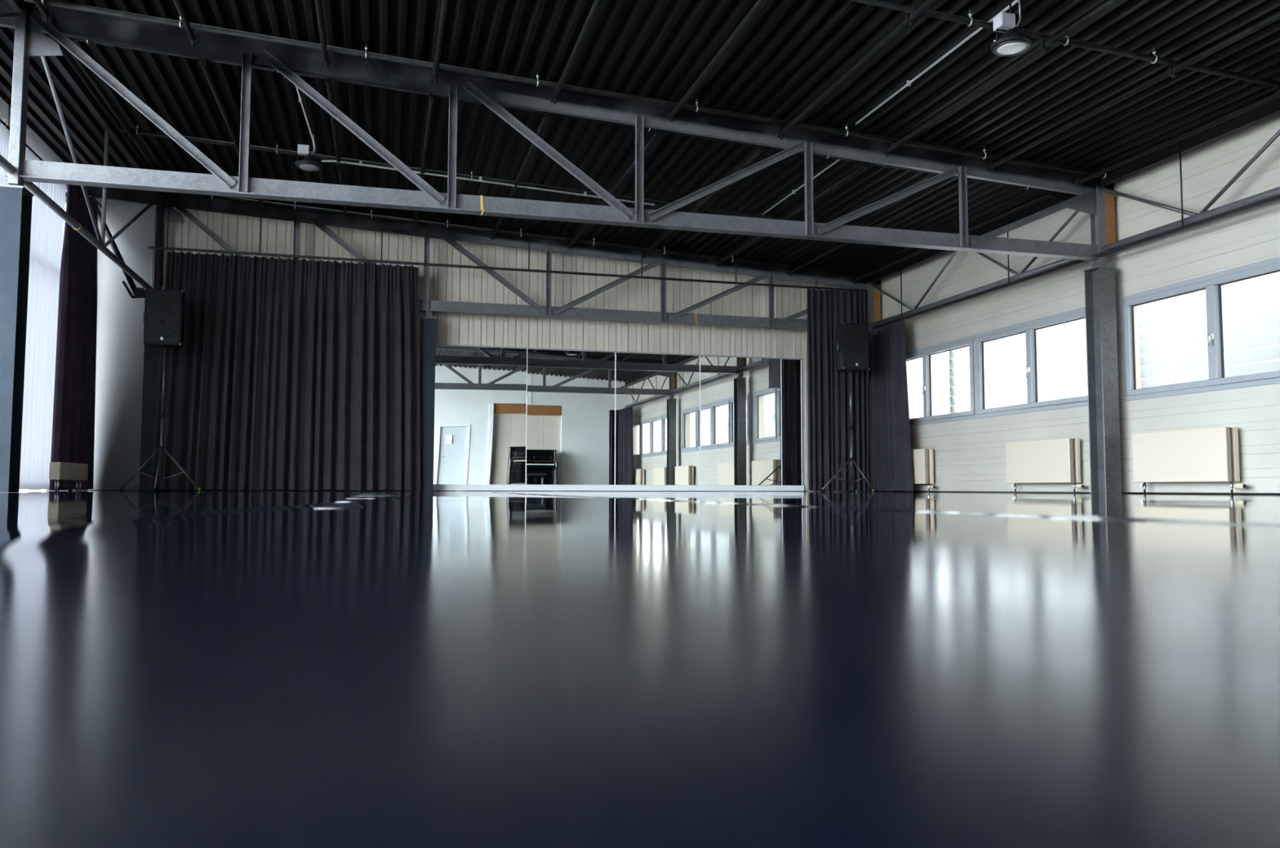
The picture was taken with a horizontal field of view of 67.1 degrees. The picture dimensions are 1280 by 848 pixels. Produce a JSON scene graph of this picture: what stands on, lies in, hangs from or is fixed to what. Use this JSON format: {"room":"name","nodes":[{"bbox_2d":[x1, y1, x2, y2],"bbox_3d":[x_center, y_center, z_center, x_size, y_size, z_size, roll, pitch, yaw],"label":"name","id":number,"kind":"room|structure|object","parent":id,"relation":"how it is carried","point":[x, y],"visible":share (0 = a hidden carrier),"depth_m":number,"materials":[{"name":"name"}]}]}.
{"room":"exercise studio","nodes":[
{"label":"exercise studio","id":0,"kind":"room"},
{"bbox_2d":[0,97,72,490],"bbox_3d":[-5.624,-1.732,5.192,0.250,4.310,16.900,1,-4,-15],"label":"wall","id":1,"kind":"structure","parent":0,"point":[33,141],"depth_m":11.38,"materials":[{"name":"white paint"}]},
{"bbox_2d":[90,198,871,491],"bbox_3d":[-1.883,-1.117,14.815,12.370,4.320,0.250,1,-4,-15],"label":"wall","id":2,"kind":"structure","parent":0,"point":[241,233],"depth_m":14.60,"materials":[{"name":"white metal"}]},
{"bbox_2d":[151,209,155,286],"bbox_3d":[-6.769,-1.063,13.317,0.017,3.850,0.017,1,-4,-15],"label":"cable","id":3,"kind":"object","parent":2,"relation":"attached to","point":[153,210],"visible":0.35,"depth_m":13.40,"materials":[{"name":"grey plastic"}]},
{"bbox_2d":[72,489,734,491],"bbox_3d":[-2.033,1.004,14.497,11.600,0.008,0.014,1,-4,-15],"label":"baseboard","id":4,"kind":"structure","parent":2,"relation":"attached to","point":[73,490],"depth_m":14.56,"materials":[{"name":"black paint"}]},
{"bbox_2d":[433,345,527,484],"bbox_3d":[-2.394,-0.128,14.515,1.390,2.067,0.021,1,-4,-15],"label":"wall mirror","id":5,"kind":"object","parent":2,"relation":"attached to","point":[481,400],"visible":0.97,"depth_m":14.51,"materials":[{"name":"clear mirror"}]},
{"bbox_2d":[526,349,616,484],"bbox_3d":[-1.053,-0.101,14.874,1.392,2.067,0.020,1,-4,-15],"label":"wall mirror","id":6,"kind":"object","parent":2,"relation":"attached to","point":[571,419],"visible":1,"depth_m":14.87,"materials":[{"name":"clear mirror"}]},
{"bbox_2d":[433,484,804,491],"bbox_3d":[-0.235,0.996,15.014,6.020,0.096,0.050,1,-4,-15],"label":"trim","id":7,"kind":"structure","parent":2,"relation":"attached to","point":[436,486],"depth_m":14.95,"materials":[{"name":"white paint"}]},
{"bbox_2d":[435,343,804,359],"bbox_3d":[-0.202,-1.126,15.168,6.000,0.020,0.040,1,-4,-15],"label":"trim","id":8,"kind":"structure","parent":2,"relation":"attached to","point":[436,344],"depth_m":15.10,"materials":[{"name":"grey metal"}]},
{"bbox_2d":[615,352,700,484],"bbox_3d":[0.291,-0.074,15.234,1.397,2.067,0.020,1,-4,-15],"label":"wall mirror","id":9,"kind":"object","parent":2,"relation":"attached to","point":[658,396],"visible":1,"depth_m":15.22,"materials":[{"name":"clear mirror"}]},
{"bbox_2d":[700,355,782,485],"bbox_3d":[1.639,-0.047,15.594,1.401,2.067,0.020,1,-4,-15],"label":"wall mirror","id":10,"kind":"object","parent":2,"relation":"attached to","point":[741,397],"visible":1,"depth_m":15.59,"materials":[{"name":"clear mirror"}]},
{"bbox_2d":[781,359,802,485],"bbox_3d":[2.487,-0.030,15.821,0.360,2.067,0.020,1,-4,-15],"label":"wall mirror","id":11,"kind":"object","parent":2,"relation":"attached to","point":[791,370],"visible":1,"depth_m":15.81,"materials":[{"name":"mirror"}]},
{"bbox_2d":[0,490,1279,847],"bbox_3d":[0.325,0.479,6.512,12.210,0.005,16.845,1,-4,-15],"label":"floor","id":12,"kind":"structure","parent":0,"point":[179,668],"depth_m":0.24,"materials":[{"name":"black plastic"}]},
{"bbox_2d":[0,176,33,492],"bbox_3d":[-5.220,-0.745,7.964,0.220,2.612,0.250,1,-4,-15],"label":"steel column","id":13,"kind":"structure","parent":12,"relation":"on","point":[15,201],"depth_m":7.91,"materials":[{"name":"grey metal"}]},
{"bbox_2d":[48,462,88,491],"bbox_3d":[-6.722,0.624,11.366,0.110,0.325,1.070,1,-4,-15],"label":"convector","id":14,"kind":"object","parent":12,"relation":"on","point":[58,471],"visible":0.88,"depth_m":11.15,"materials":[{"name":"beige metal"}]},
{"bbox_2d":[138,344,159,490],"bbox_3d":[-6.588,-0.409,13.053,0.220,2.612,0.250,1,-4,-15],"label":"steel column","id":15,"kind":"structure","parent":12,"relation":"on","point":[151,354],"depth_m":12.92,"materials":[{"name":"grey metal"}]},
{"bbox_2d":[120,346,200,490],"bbox_3d":[-6.020,-0.080,12.162,0.935,1.847,0.354,1,-4,-15],"label":"speaker stand","id":16,"kind":"object","parent":12,"relation":"on","point":[161,447],"visible":1,"depth_m":12.27,"materials":[{"name":"black metal"}]},
{"bbox_2d":[142,288,185,348],"bbox_3d":[-6.091,-1.345,12.373,0.482,0.708,0.387,1,-4,-15],"label":"loudspeaker","id":17,"kind":"object","parent":16,"relation":"on","point":[163,315],"visible":1,"depth_m":12.20,"materials":[{"name":"black plastic"}]},
{"bbox_2d":[118,348,168,490],"bbox_3d":[-6.336,-0.125,12.346,0.531,1.949,0.101,2,-4,-31],"label":"cable","id":18,"kind":"object","parent":17,"relation":"hanging from","point":[167,348],"visible":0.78,"depth_m":12.42,"materials":[{"name":"black plastic"}]},
{"bbox_2d":[419,311,436,491],"bbox_3d":[-3.094,-0.336,14.038,0.220,2.612,0.250,1,-4,-15],"label":"steel column","id":19,"kind":"structure","parent":12,"relation":"on","point":[428,348],"depth_m":13.92,"materials":[{"name":"grey metal"}]},
{"bbox_2d":[85,186,880,330],"bbox_3d":[-1.778,-2.359,14.515,11.930,1.629,0.229,1,-4,-15],"label":"roof truss","id":20,"kind":"object","parent":19,"relation":"on","point":[320,219],"visible":0.72,"depth_m":14.43,"materials":[{"name":"metal"}]},
{"bbox_2d":[23,33,160,288],"bbox_3d":[-5.898,-2.630,10.640,0.077,1.483,5.130,1,-4,-15],"label":"girder","id":21,"kind":"object","parent":20,"relation":"attached to","point":[60,61],"visible":0.77,"depth_m":10.13,"materials":[{"name":"metal"}]},
{"bbox_2d":[121,280,145,298],"bbox_3d":[-6.795,-1.819,13.020,0.449,0.249,0.121,0,-4,5],"label":"wall bracket","id":22,"kind":"object","parent":21,"relation":"attached to","point":[139,292],"visible":0.76,"depth_m":12.98,"materials":[{"name":"black metal"}]},
{"bbox_2d":[873,287,880,322],"bbox_3d":[3.908,-1.952,15.924,0.117,0.600,0.027,1,-4,-15],"label":"board","id":23,"kind":"object","parent":20,"relation":"attached to","point":[876,293],"visible":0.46,"depth_m":15.91,"materials":[{"name":"brown wood"}]},
{"bbox_2d":[820,370,874,492],"bbox_3d":[3.050,0.107,14.659,0.814,1.848,0.572,1,-4,-15],"label":"speaker stand","id":24,"kind":"object","parent":12,"relation":"on","point":[851,458],"visible":1,"depth_m":14.65,"materials":[{"name":"black metal"}]},
{"bbox_2d":[835,322,870,372],"bbox_3d":[3.205,-1.164,14.765,0.482,0.708,0.387,1,-4,-17],"label":"loudspeaker","id":25,"kind":"object","parent":24,"relation":"on","point":[851,340],"visible":1,"depth_m":14.60,"materials":[{"name":"black plastic"}]},
{"bbox_2d":[813,372,844,491],"bbox_3d":[2.896,0.057,14.766,0.526,1.949,0.140,1,-4,-15],"label":"cable","id":26,"kind":"object","parent":25,"relation":"hanging from","point":[842,372],"visible":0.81,"depth_m":14.77,"materials":[{"name":"black plastic"}]},
{"bbox_2d":[844,324,868,368],"bbox_3d":[3.272,-1.175,14.593,0.406,0.664,0.018,1,-4,-17],"label":"grille","id":27,"kind":"object","parent":25,"relation":"attached to","point":[855,335],"depth_m":14.59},
{"bbox_2d":[911,448,935,492],"bbox_3d":[4.165,0.720,14.817,0.209,0.642,1.294,1,-4,-15],"label":"radiator","id":28,"kind":"object","parent":12,"relation":"on","point":[922,464],"visible":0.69,"depth_m":14.33,"materials":[{"name":"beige metal"}]},
{"bbox_2d":[927,449,929,483],"bbox_3d":[4.272,0.628,14.325,0.041,0.500,0.010,1,-4,-15],"label":"grille","id":29,"kind":"object","parent":28,"relation":"attached to","point":[928,451],"depth_m":14.32,"materials":[{"name":"beige metal"}]},
{"bbox_2d":[1005,438,1084,493],"bbox_3d":[4.972,0.521,11.815,0.209,0.642,1.294,1,-4,-15],"label":"radiator","id":30,"kind":"object","parent":12,"relation":"on","point":[1051,460],"visible":0.98,"depth_m":11.68,"materials":[{"name":"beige metal"}]},
{"bbox_2d":[1072,439,1075,482],"bbox_3d":[5.078,0.430,11.323,0.041,0.500,0.010,1,-4,-15],"label":"grille","id":31,"kind":"object","parent":30,"relation":"attached to","point":[1073,440],"depth_m":11.32,"materials":[{"name":"beige metal"}]},
{"bbox_2d":[1083,258,1121,493],"bbox_3d":[5.144,-0.537,10.735,0.220,2.612,0.250,1,-4,-15],"label":"steel column","id":32,"kind":"structure","parent":12,"relation":"on","point":[1100,279],"depth_m":10.69,"materials":[{"name":"grey metal"}]},
{"bbox_2d":[0,0,1115,266],"bbox_3d":[-0.411,-2.695,9.426,11.930,1.629,0.229,1,-4,-15],"label":"roof truss","id":33,"kind":"object","parent":32,"relation":"on","point":[30,40],"visible":0.91,"depth_m":9.12,"materials":[{"name":"metal"}]},
{"bbox_2d":[0,0,22,173],"bbox_3d":[-4.531,-2.968,5.551,0.070,1.479,5.130,1,-4,-15],"label":"girder","id":34,"kind":"object","parent":33,"relation":"attached to","point":[16,5],"visible":1,"depth_m":7.90,"materials":[{"name":"metal"}]},
{"bbox_2d":[480,195,484,215],"bbox_3d":[-1.471,-2.042,9.014,0.040,0.206,0.061,1,-4,-15],"label":"strap","id":35,"kind":"object","parent":33,"relation":"attached to","point":[481,196],"visible":1,"depth_m":9.04,"materials":[{"name":"brown"}]},
{"bbox_2d":[870,193,1079,327],"bbox_3d":[4.475,-2.170,13.397,0.070,0.846,5.147,1,-4,-15],"label":"girder","id":36,"kind":"object","parent":33,"relation":"attached to","point":[1060,198],"visible":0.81,"depth_m":12.87,"materials":[{"name":"metal"}]},
{"bbox_2d":[1105,193,1115,244],"bbox_3d":[5.276,-2.288,10.836,0.117,0.600,0.027,1,-4,-15],"label":"board","id":37,"kind":"object","parent":33,"relation":"attached to","point":[1109,198],"visible":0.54,"depth_m":10.82,"materials":[{"name":"brown wood"}]},
{"bbox_2d":[1132,426,1246,494],"bbox_3d":[5.534,0.384,9.724,0.209,0.642,1.294,1,-4,-15],"label":"radiator","id":38,"kind":"object","parent":12,"relation":"on","point":[1209,455],"visible":1,"depth_m":9.61,"materials":[{"name":"beige metal"}]},
{"bbox_2d":[1230,428,1232,480],"bbox_3d":[5.640,0.292,9.231,0.041,0.500,0.010,1,-4,-15],"label":"grille","id":39,"kind":"object","parent":38,"relation":"attached to","point":[1231,429],"depth_m":9.23,"materials":[{"name":"beige metal"}]},
{"bbox_2d":[0,0,1279,275],"bbox_3d":[0.291,-3.432,6.867,12.676,0.760,17.050,1,-4,-15],"label":"ceiling","id":40,"kind":"structure","parent":0,"point":[789,53],"depth_m":9.33,"materials":[{"name":"black metal"}]},
{"bbox_2d":[0,98,102,208],"bbox_3d":[-6.691,-3.309,10.404,0.180,0.342,5.900,1,-4,-15],"label":"rail","id":41,"kind":"object","parent":40,"relation":"hanging from","point":[1,121],"visible":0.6,"depth_m":10.98,"materials":[{"name":"black metal"}]},
{"bbox_2d":[0,123,66,489],"bbox_3d":[-6.727,-1.230,10.076,0.064,3.836,4.150,1,-4,-15],"label":"window","id":42,"kind":"structure","parent":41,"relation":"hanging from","point":[46,226],"depth_m":11.40,"materials":[{"name":"white glass"}]},
{"bbox_2d":[48,184,97,490],"bbox_3d":[-7.166,-1.079,12.335,0.174,3.839,1.616,1,-4,-15],"label":"stage curtain","id":43,"kind":"object","parent":41,"relation":"hanging from","point":[73,440],"visible":0.84,"depth_m":12.09,"materials":[{"name":"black fabric"}]},
{"bbox_2d":[295,86,315,155],"bbox_3d":[-3.506,-3.210,10.014,0.045,0.242,2.112,1,-4,-12],"label":"conduit","id":44,"kind":"object","parent":40,"relation":"attached to","point":[297,89],"visible":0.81,"depth_m":10.27,"materials":[{"name":"grey plastic"}]},
{"bbox_2d":[295,132,322,171],"bbox_3d":[-3.708,-3.077,10.828,0.292,0.427,0.284,1,-4,-15],"label":"lamp","id":45,"kind":"object","parent":40,"relation":"hanging from","point":[308,163],"visible":1,"depth_m":10.76,"materials":[{"name":"black metal"}]},
{"bbox_2d":[412,93,435,231],"bbox_3d":[-2.634,-3.021,11.667,0.070,0.140,4.930,1,-4,-15],"label":"ceiling pipe","id":46,"kind":"object","parent":40,"relation":"attached to","point":[432,98],"visible":0.83,"depth_m":10.51,"materials":[{"name":"black metal"}]},
{"bbox_2d":[119,123,816,222],"bbox_3d":[-0.723,-2.947,12.160,10.572,0.666,0.071,1,-4,-15],"label":"pipe","id":47,"kind":"object","parent":40,"relation":"hanging from","point":[136,131],"visible":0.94,"depth_m":11.71,"materials":[{"name":"black metal"}]},
{"bbox_2d":[197,57,266,213],"bbox_3d":[-4.624,-3.170,11.143,0.070,0.140,4.930,1,-4,-15],"label":"ceiling pipe","id":48,"kind":"object","parent":47,"relation":"attached to","point":[202,62],"visible":0.75,"depth_m":9.84,"materials":[{"name":"black metal"}]},
{"bbox_2d":[324,77,348,222],"bbox_3d":[-3.562,-3.090,11.423,0.070,0.140,4.930,1,-4,-15],"label":"ceiling pipe","id":49,"kind":"object","parent":47,"relation":"attached to","point":[328,82],"visible":0.87,"depth_m":10.58,"materials":[{"name":"black metal"}]},
{"bbox_2d":[715,161,871,267],"bbox_3d":[1.847,-2.684,12.849,0.070,0.140,4.930,1,-4,-15],"label":"ceiling pipe","id":50,"kind":"object","parent":47,"relation":"attached to","point":[866,165],"visible":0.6,"depth_m":11.72,"materials":[{"name":"black metal"}]},
{"bbox_2d":[148,192,867,292],"bbox_3d":[-1.453,-2.695,14.396,10.675,0.879,0.030,1,-4,-15],"label":"rail","id":51,"kind":"object","parent":40,"relation":"hanging from","point":[149,247],"visible":0.91,"depth_m":14.12,"materials":[{"name":"black metal"}]},
{"bbox_2d":[150,249,420,490],"bbox_3d":[-4.797,-0.706,13.345,3.489,3.239,0.182,1,-4,-15],"label":"stage curtain","id":52,"kind":"object","parent":51,"relation":"hanging from","point":[288,374],"visible":0.97,"depth_m":13.34,"materials":[{"name":"black fabric"}]},
{"bbox_2d":[807,288,868,491],"bbox_3d":[3.167,-0.545,15.466,1.046,3.236,0.141,1,-4,-15],"label":"stage curtain","id":53,"kind":"object","parent":51,"relation":"hanging from","point":[826,309],"visible":0.8,"depth_m":15.44,"materials":[{"name":"black fabric"}]},
{"bbox_2d":[164,191,872,279],"bbox_3d":[-1.321,-2.789,14.385,10.572,0.644,0.071,1,-4,-15],"label":"pipe","id":54,"kind":"object","parent":40,"relation":"hanging from","point":[237,199],"visible":0.94,"depth_m":14.23,"materials":[{"name":"grey metal"}]},
{"bbox_2d":[490,111,551,240],"bbox_3d":[-1.553,-2.939,11.953,0.070,0.140,4.930,1,-4,-15],"label":"ceiling pipe","id":55,"kind":"object","parent":40,"relation":"attached to","point":[546,115],"visible":0.9,"depth_m":11.06,"materials":[{"name":"black metal"}]},
{"bbox_2d":[321,160,654,205],"bbox_3d":[-1.768,-2.943,11.785,4.043,0.238,0.044,1,-4,-16],"label":"conduit","id":56,"kind":"object","parent":55,"relation":"attached to","point":[360,163],"visible":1,"depth_m":11.74,"materials":[{"name":"grey plastic"}]},
{"bbox_2d":[49,35,1070,195],"bbox_3d":[-0.112,-3.094,9.885,10.572,0.660,0.071,1,-4,-15],"label":"pipe","id":57,"kind":"object","parent":40,"relation":"hanging from","point":[87,42],"visible":0.35,"depth_m":9.62,"materials":[{"name":"black metal"}]},
{"bbox_2d":[61,36,178,202],"bbox_3d":[-5.715,-3.252,10.855,0.070,0.140,4.930,1,-4,-15],"label":"ceiling pipe","id":58,"kind":"object","parent":57,"relation":"attached to","point":[131,136],"visible":0.64,"depth_m":10.23,"materials":[{"name":"black metal"}]},
{"bbox_2d":[23,0,1111,178],"bbox_3d":[0.054,-3.134,9.268,10.572,0.678,0.071,1,-4,-15],"label":"roof beam","id":59,"kind":"structure","parent":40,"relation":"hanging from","point":[180,24],"depth_m":8.97,"materials":[{"name":"grey metal"}]},
{"bbox_2d":[32,0,53,22],"bbox_3d":[-4.331,-3.592,5.703,0.070,0.140,5.080,1,-4,-15],"label":"ceiling pipe","id":60,"kind":"object","parent":59,"relation":"attached to","point":[46,16],"visible":0.97,"depth_m":8.04,"materials":[{"name":"black metal"}]},
{"bbox_2d":[776,0,936,139],"bbox_3d":[2.072,-3.111,7.392,0.070,0.140,5.080,1,-4,-15],"label":"ceiling pipe","id":61,"kind":"object","parent":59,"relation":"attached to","point":[910,19],"visible":1,"depth_m":8.11,"materials":[{"name":"black metal"}]},
{"bbox_2d":[567,128,662,249],"bbox_3d":[-0.432,-2.855,12.248,0.070,0.140,4.930,1,-4,-15],"label":"ceiling pipe","id":62,"kind":"object","parent":40,"relation":"attached to","point":[658,133],"visible":0.64,"depth_m":11.31,"materials":[{"name":"black metal"}]},
{"bbox_2d":[642,145,768,258],"bbox_3d":[0.688,-2.771,12.544,0.070,0.140,4.930,1,-4,-15],"label":"ceiling pipe","id":63,"kind":"object","parent":40,"relation":"attached to","point":[764,149],"visible":0.79,"depth_m":11.92,"materials":[{"name":"black metal"}]},
{"bbox_2d":[761,159,839,214],"bbox_3d":[1.889,-2.861,11.928,0.030,0.050,2.950,1,-4,-15],"label":"conduit","id":64,"kind":"object","parent":40,"relation":"attached to","point":[793,191],"visible":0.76,"depth_m":11.84,"materials":[{"name":"grey plastic"}]},
{"bbox_2d":[787,177,970,275],"bbox_3d":[3.035,-2.595,13.162,0.070,0.140,4.930,1,-4,-15],"label":"ceiling pipe","id":65,"kind":"object","parent":40,"relation":"attached to","point":[790,272],"visible":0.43,"depth_m":12.31,"materials":[{"name":"black metal"}]},
{"bbox_2d":[855,0,1018,124],"bbox_3d":[2.746,-3.165,7.587,0.030,0.050,4.400,1,-4,-15],"label":"conduit","id":66,"kind":"object","parent":40,"relation":"attached to","point":[908,82],"visible":0.93,"depth_m":8.36,"materials":[{"name":"grey plastic"}]},
{"bbox_2d":[852,191,1057,284],"bbox_3d":[4.136,-2.513,13.453,0.070,0.140,4.930,1,-4,-15],"label":"ceiling pipe","id":67,"kind":"object","parent":40,"relation":"attached to","point":[1051,193],"visible":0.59,"depth_m":12.38,"materials":[{"name":"grey metal"}]},
{"bbox_2d":[883,0,1119,156],"bbox_3d":[3.231,-3.024,7.698,0.070,0.140,5.080,1,-4,-15],"label":"ceiling pipe","id":68,"kind":"object","parent":40,"relation":"attached to","point":[1045,46],"visible":0.99,"depth_m":8.10,"materials":[{"name":"black metal"}]},
{"bbox_2d":[991,0,1031,56],"bbox_3d":[2.764,-3.010,7.198,0.292,0.449,0.284,1,-4,-15],"label":"lamp","id":69,"kind":"object","parent":40,"relation":"hanging from","point":[1012,42],"visible":1,"depth_m":7.14,"materials":[{"name":"black metal"}]},
{"bbox_2d":[847,0,1279,88],"bbox_3d":[3.614,-3.042,7.759,4.472,0.291,0.071,1,-4,-15],"label":"pipe","id":70,"kind":"object","parent":40,"relation":"hanging from","point":[969,21],"visible":0.91,"depth_m":7.72,"materials":[{"name":"black metal"}]},
{"bbox_2d":[872,140,1279,329],"bbox_3d":[5.805,-2.500,8.158,0.030,0.945,15.600,1,-4,-15],"label":"rail","id":71,"kind":"object","parent":40,"relation":"hanging from","point":[1276,197],"visible":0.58,"depth_m":10.48,"materials":[{"name":"black metal"}]},
{"bbox_2d":[867,320,913,491],"bbox_3d":[3.896,-0.254,15.077,0.122,2.606,1.188,1,-4,-15],"label":"stage curtain","id":72,"kind":"object","parent":71,"relation":"hanging from","point":[889,428],"visible":0.98,"depth_m":15.06,"materials":[{"name":"black fabric"}]},
{"bbox_2d":[985,11,1279,173],"bbox_3d":[4.419,-2.935,8.011,0.070,0.140,5.080,1,-4,-15],"label":"ceiling pipe","id":73,"kind":"object","parent":40,"relation":"attached to","point":[1172,71],"visible":1,"depth_m":8.25,"materials":[{"name":"black metal"}]},
{"bbox_2d":[1075,88,1279,186],"bbox_3d":[5.520,-2.853,8.301,0.070,0.140,5.080,1,-4,-15],"label":"ceiling pipe","id":74,"kind":"object","parent":40,"relation":"attached to","point":[1079,181],"visible":1,"depth_m":9.32,"materials":[{"name":"black metal"}]},
{"bbox_3d":[1.289,-3.413,4.669,10.573,0.610,0.071,1,-4,-15],"label":"pipe","id":75,"kind":"object","parent":40,"relation":"hanging from","visible":0},
{"bbox_2d":[173,0,198,46],"bbox_3d":[-3.240,-3.510,5.991,0.070,0.140,5.080,1,-4,-15],"label":"ceiling pipe","id":76,"kind":"object","parent":75,"relation":"attached to","point":[193,39],"visible":0.97,"depth_m":8.09,"materials":[{"name":"black metal"}]},
{"bbox_2d":[315,0,329,67],"bbox_3d":[-2.177,-3.430,6.271,0.070,0.140,5.080,1,-4,-15],"label":"ceiling pipe","id":77,"kind":"object","parent":75,"relation":"attached to","point":[325,59],"visible":1,"depth_m":8.12,"materials":[{"name":"black metal"}]},
{"bbox_2d":[431,0,448,84],"bbox_3d":[-1.250,-3.361,6.516,0.070,0.140,5.080,1,-4,-15],"label":"ceiling pipe","id":78,"kind":"object","parent":75,"relation":"attached to","point":[434,77],"visible":1,"depth_m":8.14,"materials":[{"name":"black metal"}]},
{"bbox_2d":[551,0,601,103],"bbox_3d":[-0.169,-3.279,6.801,0.070,0.140,5.080,1,-4,-15],"label":"ceiling pipe","id":79,"kind":"object","parent":75,"relation":"attached to","point":[554,97],"visible":0.97,"depth_m":8.16,"materials":[{"name":"black metal"}]},
{"bbox_2d":[666,0,765,122],"bbox_3d":[0.952,-3.195,7.097,0.070,0.140,5.080,1,-4,-15],"label":"ceiling pipe","id":80,"kind":"object","parent":75,"relation":"attached to","point":[670,116],"visible":0.97,"depth_m":8.18,"materials":[{"name":"black metal"}]},
{"bbox_2d":[880,113,1279,493],"bbox_3d":[6.164,-1.181,8.323,0.220,3.620,16.900,1,-4,-15],"label":"wall","id":81,"kind":"structure","parent":0,"point":[969,455],"depth_m":10.71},
{"bbox_2d":[905,334,977,426],"bbox_3d":[4.349,-0.581,14.607,0.156,1.170,2.470,1,-4,-15],"label":"window","id":82,"kind":"structure","parent":81,"relation":"in","point":[925,353],"depth_m":14.28,"materials":[{"name":"grey metal"}]},
{"bbox_2d":[974,306,1088,418],"bbox_3d":[4.981,-0.736,12.255,0.156,1.170,2.410,1,-4,-15],"label":"window","id":83,"kind":"structure","parent":81,"relation":"in","point":[1029,327],"depth_m":12.28,"materials":[{"name":"grey"}]},
{"bbox_2d":[874,490,1279,494],"bbox_3d":[6.040,0.600,8.224,0.022,0.016,16.400,1,-4,-15],"label":"baseboard","id":84,"kind":"structure","parent":81,"relation":"attached to","point":[874,491],"depth_m":10.62,"materials":[{"name":"black paint"}]},
{"bbox_2d":[1121,256,1279,401],"bbox_3d":[5.707,-0.914,9.552,0.156,1.170,2.500,1,-4,-15],"label":"window","id":85,"kind":"structure","parent":81,"relation":"in","point":[1212,283],"depth_m":9.64,"materials":[{"name":"grey"}]},
{"label":"outside","id":86,"kind":"structure","parent":0,"visible":0},
{"bbox_3d":[-0.001,0.319,-0.021,120.000,0.250,120.000,1,-4,-15],"label":"ground","id":87,"kind":"structure","parent":86,"visible":0},
{"bbox_2d":[906,271,1279,418],"bbox_3d":[9.310,-3.109,11.007,0.450,8.200,32.000,1,-4,-15],"label":"window panes","id":88,"kind":"structure","parent":87,"relation":"on","point":[1174,348],"depth_m":15.03,"materials":[{"name":"grey"}]},
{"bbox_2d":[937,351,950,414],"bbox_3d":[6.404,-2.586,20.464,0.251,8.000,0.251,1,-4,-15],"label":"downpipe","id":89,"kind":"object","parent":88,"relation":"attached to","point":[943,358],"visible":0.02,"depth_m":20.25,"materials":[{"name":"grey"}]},
{"bbox_3d":[6.511,-0.873,5.646,0.220,2.612,0.250,1,-4,-15],"label":"steel column","id":90,"kind":"structure","parent":0,"visible":0},
{"bbox_3d":[0.956,-3.031,4.337,11.930,1.629,0.229,1,-4,-15],"label":"roof truss","id":91,"kind":"object","parent":90,"relation":"on","visible":0},
{"bbox_2d":[1100,99,1279,251],"bbox_3d":[5.842,-2.506,8.308,0.070,0.846,5.147,1,-4,-15],"label":"girder","id":92,"kind":"object","parent":91,"relation":"attached to","point":[1272,109],"visible":0.93,"depth_m":9.48,"materials":[{"name":"metal"}]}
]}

